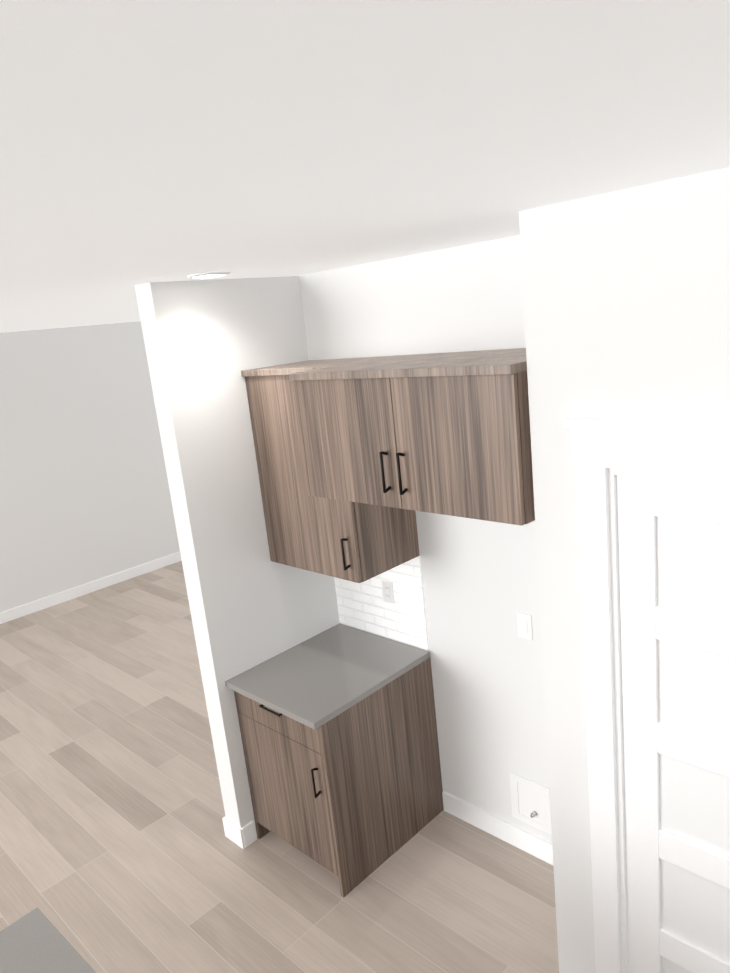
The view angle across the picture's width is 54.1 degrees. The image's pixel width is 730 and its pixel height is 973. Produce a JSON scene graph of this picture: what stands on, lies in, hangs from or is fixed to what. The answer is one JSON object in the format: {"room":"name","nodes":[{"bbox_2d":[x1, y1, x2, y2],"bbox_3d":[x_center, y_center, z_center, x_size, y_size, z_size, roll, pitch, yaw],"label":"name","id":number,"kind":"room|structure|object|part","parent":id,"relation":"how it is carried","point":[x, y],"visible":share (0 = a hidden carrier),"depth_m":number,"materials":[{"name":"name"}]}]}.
{"room":"kitchen","nodes":[
{"label":"kitchen","id":0,"kind":"room"},
{"bbox_2d":[0,321,179,612],"bbox_3d":[-5.971,0.727,4.746,0.150,2.800,12.070,7,18,44],"label":"wall","id":1,"kind":"structure","parent":0,"point":[85,496],"depth_m":7.54,"materials":[{"name":"white paint"}]},
{"bbox_2d":[0,552,181,623],"bbox_3d":[-5.762,2.032,5.001,0.014,0.112,11.800,7,18,44],"label":"baseboard","id":2,"kind":"structure","parent":1,"relation":"attached to","point":[55,599],"depth_m":7.72,"materials":[{"name":"white paint"}]},
{"bbox_2d":[135,276,340,836],"bbox_3d":[-0.525,0.387,3.681,0.133,2.800,0.835,7,18,44],"label":"wall pillar","id":3,"kind":"structure","parent":0,"point":[251,603],"depth_m":3.42,"materials":[{"name":"white paint"}]},
{"bbox_2d":[222,816,253,839],"bbox_3d":[-0.401,1.671,4.070,0.014,0.112,0.969,7,18,44],"label":"baseboard","id":4,"kind":"structure","parent":3,"relation":"attached to","point":[231,830],"depth_m":3.68,"materials":[{"name":"white paint"}]},
{"bbox_2d":[0,561,558,972],"bbox_3d":[-2.909,2.455,2.238,8.300,0.060,12.070,7,18,44],"label":"floor","id":5,"kind":"structure","parent":0,"point":[120,852],"depth_m":3.61,"materials":[{"name":"beige wood"}]},
{"bbox_2d":[0,908,95,972],"bbox_3d":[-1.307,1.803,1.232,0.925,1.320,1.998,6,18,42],"label":"kitchen island","id":6,"kind":"object","parent":5,"relation":"on","point":[34,941],"visible":1,"depth_m":2.03,"materials":[{"name":"grey stone"}]},
{"bbox_2d":[225,623,443,897],"bbox_3d":[-0.129,1.329,3.633,0.653,0.914,0.788,7,18,44],"label":"base cabinet","id":7,"kind":"object","parent":5,"relation":"on","point":[338,729],"visible":1,"depth_m":3.40,"materials":[{"name":"brown wood"}]},
{"bbox_2d":[0,0,729,332],"bbox_3d":[-3.209,-0.326,1.593,8.300,0.080,12.070,7,18,44],"label":"ceiling","id":8,"kind":"structure","parent":0,"point":[144,141],"depth_m":0.97,"materials":[{"name":"white paint"}]},
{"bbox_2d":[187,272,229,278],"bbox_3d":[-0.644,-0.870,2.951,0.176,0.010,0.176,7,18,44],"label":"recessed light","id":9,"kind":"object","parent":8,"relation":"in","point":[206,275],"visible":1,"depth_m":2.90,"materials":[{"name":"white paint"}]},
{"bbox_2d":[299,238,538,836],"bbox_3d":[1.022,0.419,2.825,3.538,2.800,0.120,7,18,44],"label":"wall","id":10,"kind":"structure","parent":0,"point":[454,299],"depth_m":3.31,"materials":[{"name":"white paint"}]},
{"bbox_2d":[241,355,419,582],"bbox_3d":[-0.169,-0.105,3.430,0.637,0.964,0.453,7,18,44],"label":"upper cabinet","id":11,"kind":"object","parent":10,"relation":"attached to","point":[356,542],"visible":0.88,"depth_m":3.32,"materials":[{"name":"brown wood"}]},
{"bbox_2d":[334,556,427,650],"bbox_3d":[0.062,0.552,3.747,0.637,0.499,0.008,7,18,44],"label":"tile backsplash","id":12,"kind":"structure","parent":10,"relation":"attached to","point":[364,606],"depth_m":3.70,"materials":[{"name":"white tile"}]},
{"bbox_2d":[382,580,394,603],"bbox_3d":[0.118,0.544,3.677,0.072,0.116,0.007,7,18,44],"label":"outlet","id":13,"kind":"object","parent":12,"relation":"attached to","point":[388,593],"visible":1,"depth_m":3.67,"materials":[{"name":"white plastic"}]},
{"bbox_2d":[289,348,534,525],"bbox_3d":[0.315,-0.232,2.722,1.012,0.501,0.691,7,18,44],"label":"upper cabinet","id":14,"kind":"object","parent":10,"relation":"attached to","point":[447,433],"visible":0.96,"depth_m":2.43,"materials":[{"name":"brown wood"}]},
{"bbox_2d":[442,791,552,864],"bbox_3d":[0.778,1.697,3.408,1.022,0.112,0.017,7,18,44],"label":"baseboard","id":15,"kind":"structure","parent":10,"relation":"attached to","point":[522,839],"depth_m":3.51,"materials":[{"name":"white paint"}]},
{"bbox_2d":[517,612,532,639],"bbox_3d":[0.697,0.610,3.125,0.072,0.116,0.008,7,18,44],"label":"outlet","id":16,"kind":"object","parent":10,"relation":"attached to","point":[524,623],"visible":1,"depth_m":3.12,"materials":[{"name":"white plastic"}]},
{"bbox_2d":[509,772,551,834],"bbox_3d":[0.765,1.483,3.336,0.211,0.242,0.032,7,18,44],"label":"outlet box","id":17,"kind":"object","parent":10,"relation":"attached to","point":[530,801],"visible":0.96,"depth_m":3.34,"materials":[{"name":"white plastic"}]},
{"bbox_2d":[503,167,729,972],"bbox_3d":[1.228,0.643,1.762,1.730,2.800,0.152,7,18,44],"label":"wall","id":18,"kind":"structure","parent":0,"point":[609,313],"depth_m":2.03,"materials":[{"name":"white paint"}]},
{"bbox_3d":[1.084,0.906,1.998,0.986,2.215,0.152,7,18,44],"label":"door trim casing","id":19,"kind":"part","parent":18,"relation":"part of","materials":[{"name":"white paint"}]},
{"bbox_2d":[617,475,729,972],"bbox_3d":[1.058,0.992,1.982,0.716,2.045,0.105,7,18,44],"label":"pantry door","id":20,"kind":"structure","parent":18,"relation":"in","point":[674,555],"depth_m":2.07,"materials":[{"name":"white paint"}]}
]}

